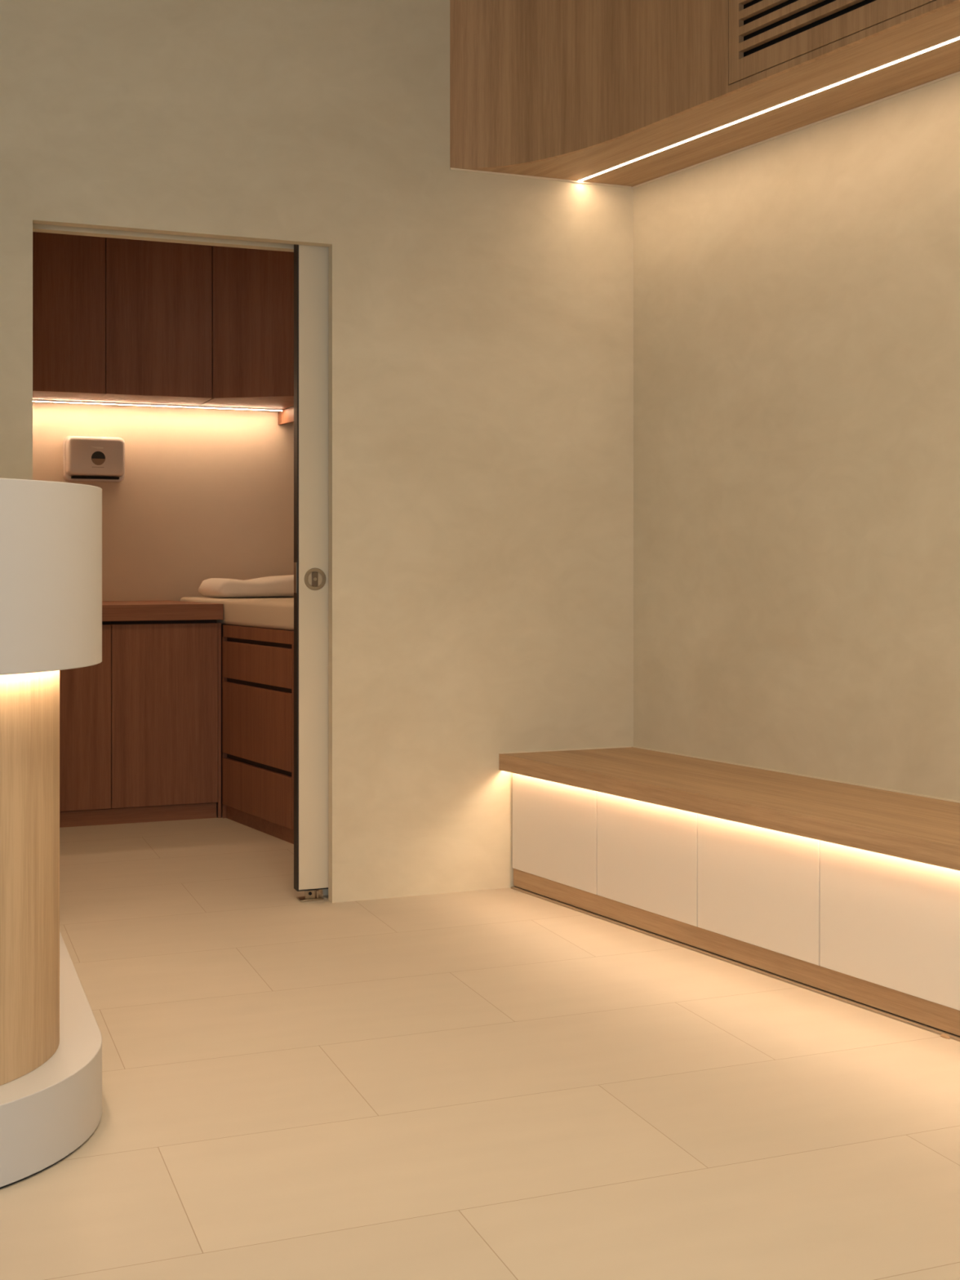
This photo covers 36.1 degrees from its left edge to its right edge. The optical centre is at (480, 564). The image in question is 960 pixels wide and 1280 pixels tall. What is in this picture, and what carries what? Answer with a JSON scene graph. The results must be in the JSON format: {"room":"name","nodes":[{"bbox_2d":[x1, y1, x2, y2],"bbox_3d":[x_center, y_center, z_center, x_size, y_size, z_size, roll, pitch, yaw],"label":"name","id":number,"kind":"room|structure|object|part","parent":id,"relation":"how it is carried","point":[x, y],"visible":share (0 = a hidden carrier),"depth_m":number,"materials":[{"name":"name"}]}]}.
{"room":"clinic reception area","nodes":[
{"label":"clinic reception area","id":0,"kind":"room"},
{"bbox_2d":[32,401,293,600],"bbox_3d":[-1.544,-0.475,6.962,1.695,3.150,0.100,0,0,-21],"label":"wall","id":1,"kind":"structure","parent":0,"point":[203,494],"depth_m":6.96,"materials":[{"name":"paint"}]},
{"bbox_2d":[32,231,105,404],"bbox_3d":[-1.923,-1.099,6.522,0.464,0.713,0.444,0,0,-21],"label":"upper cabinet","id":2,"kind":"object","parent":1,"relation":"attached to","point":[68,271],"visible":0.6,"depth_m":6.34,"materials":[{"name":"red wood"}]},
{"bbox_2d":[32,400,282,410],"bbox_3d":[-1.567,-0.738,6.805,1.325,0.008,0.024,0,0,-21],"label":"strip light","id":3,"kind":"object","parent":2,"relation":"attached to","point":[46,401],"visible":1,"depth_m":6.82,"materials":[{"name":"beige plastic"}]},
{"bbox_2d":[62,435,124,482],"bbox_3d":[-1.766,-0.485,6.752,0.270,0.206,0.129,0,0,-21],"label":"paper towel dispenser","id":4,"kind":"object","parent":1,"relation":"attached to","point":[85,459],"visible":1,"depth_m":6.70,"materials":[{"name":"beige plastic"}]},
{"bbox_2d":[96,237,212,408],"bbox_3d":[-1.490,-1.099,6.690,0.463,0.713,0.444,0,0,-21],"label":"upper cabinet","id":5,"kind":"object","parent":1,"relation":"attached to","point":[158,295],"visible":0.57,"depth_m":6.48,"materials":[{"name":"red wood"}]},
{"bbox_2d":[195,245,293,411],"bbox_3d":[-1.032,-1.099,6.727,0.417,0.713,0.706,0,0,-21],"label":"upper cabinet","id":6,"kind":"object","parent":1,"relation":"attached to","point":[253,289],"visible":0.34,"depth_m":6.53,"materials":[{"name":"red wood"}]},
{"bbox_2d":[278,407,293,425],"bbox_3d":[-0.829,-0.709,6.862,0.018,0.066,0.605,0,0,-28],"label":"light pelmet","id":7,"kind":"object","parent":6,"relation":"attached to","point":[286,415],"visible":0.36,"depth_m":7.03,"materials":[{"name":"red wood"}]},
{"bbox_2d":[0,0,633,902],"bbox_3d":[-1.948,-0.475,4.305,5.270,3.150,0.165,0,0,-21],"label":"wall","id":8,"kind":"structure","parent":0,"point":[481,325],"depth_m":4.87,"materials":[{"name":"beige paint"}]},
{"bbox_2d":[293,244,328,891],"bbox_3d":[-0.173,-0.017,4.988,0.926,2.167,0.060,0,0,-21],"label":"door","id":9,"kind":"structure","parent":8,"relation":"in","point":[310,262],"depth_m":4.82,"materials":[{"name":"beige"}]},
{"bbox_3d":[-0.606,0.043,4.827,0.002,0.100,0.032,0,0,-21],"label":"lock plate","id":10,"kind":"part","parent":9,"relation":"part of","materials":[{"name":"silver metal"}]},
{"bbox_3d":[-0.540,0.048,4.821,0.073,0.073,0.004,0,0,-21],"label":"handle","id":11,"kind":"part","parent":9,"relation":"part of","materials":[{"name":"silver metal"}]},
{"bbox_2d":[307,571,322,586],"bbox_3d":[-0.540,0.048,4.822,0.049,0.049,0.001,0,0,-21],"label":"door handle","id":12,"kind":"object","parent":9,"relation":"on","point":[314,578],"depth_m":4.82,"materials":[{"name":"silver metal"}]},
{"bbox_2d":[449,167,631,188],"bbox_3d":[0.216,-1.325,5.050,0.676,0.006,0.005,0,0,-21],"label":"trim","id":13,"kind":"structure","parent":8,"relation":"attached to","point":[451,168],"depth_m":5.04,"materials":[{"name":"beige"}]},
{"bbox_2d":[0,802,959,1279],"bbox_3d":[-0.600,1.150,2.663,6.802,0.100,9.000,0,0,-21],"label":"floor","id":14,"kind":"structure","parent":0,"point":[502,1083],"depth_m":3.04,"materials":[{"name":"tile"}]},
{"bbox_2d":[0,478,102,1188],"bbox_3d":[-1.308,0.474,3.273,0.800,1.252,1.710,0,0,-21],"label":"reception desk","id":15,"kind":"object","parent":14,"relation":"on","point":[51,532],"depth_m":2.73,"materials":[{"name":"white"}]},
{"bbox_2d":[0,478,102,675],"bbox_3d":[-1.308,0.021,3.273,0.800,0.346,1.710,0,0,-21],"label":"countertop","id":16,"kind":"structure","parent":15,"relation":"on","point":[51,532],"depth_m":2.68,"materials":[{"name":"white"}]},
{"bbox_2d":[59,621,111,811],"bbox_3d":[-1.889,0.636,6.432,0.464,0.794,0.637,0,0,-21],"label":"base cabinet","id":17,"kind":"object","parent":14,"relation":"on","point":[85,692],"visible":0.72,"depth_m":6.18,"materials":[{"name":"red wood"}]},
{"bbox_2d":[59,802,216,827],"bbox_3d":[-1.572,1.067,6.234,0.912,0.066,0.016,0,0,-21],"label":"toe kick","id":18,"kind":"object","parent":14,"relation":"on","point":[195,811],"visible":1,"depth_m":6.27,"materials":[{"name":"red wood"}]},
{"bbox_2d":[110,619,221,817],"bbox_3d":[-1.454,0.670,6.600,0.465,0.860,0.637,0,0,-21],"label":"base cabinet","id":19,"kind":"object","parent":14,"relation":"on","point":[166,675],"visible":0.95,"depth_m":6.30,"materials":[{"name":"red wood"}]},
{"bbox_2d":[102,600,223,621],"bbox_3d":[-1.665,0.204,6.507,0.936,0.069,0.659,0,0,-21],"label":"countertop","id":20,"kind":"structure","parent":19,"relation":"on","point":[112,611],"depth_m":6.29,"materials":[{"name":"red wood"}]},
{"bbox_2d":[221,623,293,844],"bbox_3d":[-0.594,0.681,6.235,0.735,0.838,2.060,0,0,-32],"label":"drawer unit","id":21,"kind":"object","parent":14,"relation":"on","point":[257,664],"visible":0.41,"depth_m":6.05,"materials":[{"name":"brown wood"}]},
{"bbox_2d":[180,596,293,630],"bbox_3d":[-0.583,0.206,6.211,0.721,0.109,1.968,0,0,-32],"label":"mattress","id":22,"kind":"object","parent":21,"relation":"on","point":[277,613],"visible":0.2,"depth_m":6.12,"materials":[{"name":"beige fabric"}]},
{"bbox_2d":[198,574,293,598],"bbox_3d":[-0.980,0.099,6.806,0.585,0.106,0.286,0,0,-32],"label":"pillow","id":23,"kind":"object","parent":22,"relation":"on","point":[277,586],"visible":0.77,"depth_m":6.64,"materials":[{"name":"beige fabric"}]},
{"bbox_3d":[-0.918,0.939,6.079,0.019,0.201,0.713,0,0,-32],"label":"drawer","id":24,"kind":"part","parent":21,"relation":"part of","materials":[{"name":"red wood"}]},
{"bbox_3d":[-0.918,0.661,6.079,0.019,0.307,0.713,0,0,-32],"label":"drawer","id":25,"kind":"part","parent":21,"relation":"part of","materials":[{"name":"red wood"}]},
{"bbox_3d":[-0.918,0.410,6.079,0.019,0.156,0.713,0,0,-32],"label":"drawer","id":26,"kind":"part","parent":21,"relation":"part of","materials":[{"name":"red wood"}]},
{"bbox_3d":[-0.732,0.287,5.776,0.019,0.051,1.424,0,0,-32],"label":"rail","id":27,"kind":"part","parent":21,"relation":"part of","materials":[{"name":"red wood"}]},
{"bbox_2d":[297,889,323,902],"bbox_3d":[-0.558,1.085,4.837,0.077,0.031,0.054,0,0,-21],"label":"floor guide","id":28,"kind":"object","parent":14,"relation":"on","point":[313,895],"visible":1,"depth_m":4.83,"materials":[{"name":"silver metal"}]},
{"bbox_3d":[-0.558,1.097,4.837,0.077,0.005,0.054,0,0,-21],"label":"plate","id":29,"kind":"part","parent":28,"relation":"part of","materials":[{"name":"silver metal"}]},
{"bbox_2d":[512,773,596,894],"bbox_3d":[0.430,0.851,4.915,0.456,0.358,0.479,0,0,-32],"label":"base cabinet","id":30,"kind":"object","parent":14,"relation":"on","point":[554,824],"visible":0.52,"depth_m":4.78,"materials":[{"name":"beige laminate"}]},
{"bbox_2d":[596,791,697,926],"bbox_3d":[0.684,0.851,4.508,0.456,0.358,0.477,0,0,-32],"label":"base cabinet","id":31,"kind":"object","parent":14,"relation":"on","point":[647,852],"visible":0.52,"depth_m":4.37,"materials":[{"name":"beige laminate"}]},
{"bbox_2d":[511,868,959,1041],"bbox_3d":[0.874,1.066,3.781,0.036,0.068,2.877,0,0,-32],"label":"toe kick","id":32,"kind":"object","parent":14,"relation":"on","point":[942,1020],"visible":1,"depth_m":3.98,"materials":[{"name":"brown wood"}]},
{"bbox_2d":[697,813,819,965],"bbox_3d":[0.938,0.851,4.102,0.456,0.358,0.477,0,0,-32],"label":"base cabinet","id":33,"kind":"object","parent":14,"relation":"on","point":[759,886],"visible":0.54,"depth_m":3.97,"materials":[{"name":"beige laminate"}]},
{"bbox_2d":[819,840,959,1010],"bbox_3d":[1.191,0.851,3.696,0.456,0.358,0.475,0,0,-32],"label":"base cabinet","id":34,"kind":"object","parent":14,"relation":"on","point":[890,922],"visible":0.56,"depth_m":3.57,"materials":[{"name":"beige laminate"}]},
{"bbox_2d":[633,74,959,800],"bbox_3d":[1.614,-0.475,3.598,0.150,3.150,8.878,0,0,-32],"label":"wall","id":35,"kind":"structure","parent":0,"point":[797,294],"depth_m":4.47,"materials":[{"name":"beige paint"}]},
{"bbox_2d":[449,0,959,186],"bbox_3d":[1.621,-1.689,3.049,0.666,0.722,5.057,0,0,-35],"label":"bulkhead","id":36,"kind":"object","parent":35,"relation":"attached to","point":[631,93],"visible":1,"depth_m":4.50,"materials":[{"name":"brown wood"}]},
{"bbox_2d":[577,36,959,181],"bbox_3d":[1.650,-1.333,3.006,0.013,0.011,4.939,0,0,-32],"label":"strip light","id":37,"kind":"object","parent":36,"relation":"on","point":[837,75],"depth_m":4.18,"materials":[{"name":"white plastic"}]},
{"bbox_2d":[728,0,936,84],"bbox_3d":[1.119,-1.634,3.527,0.337,0.572,1.513,0,0,-21],"label":"grille","id":38,"kind":"object","parent":36,"relation":"attached to","point":[767,38],"depth_m":3.95,"materials":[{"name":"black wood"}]},
{"bbox_2d":[498,746,959,871],"bbox_3d":[1.043,0.667,3.898,0.500,0.059,2.896,0,0,-32],"label":"bench","id":39,"kind":"object","parent":35,"relation":"attached to","point":[919,828],"visible":1,"depth_m":4.11,"materials":[{"name":"brown wood"}]},
{"bbox_2d":[631,71,959,188],"bbox_3d":[1.835,-1.325,3.098,0.005,0.006,4.900,0,0,-32],"label":"trim","id":40,"kind":"structure","parent":35,"relation":"attached to","point":[957,73],"depth_m":4.45,"materials":[{"name":"beige"}]}
]}

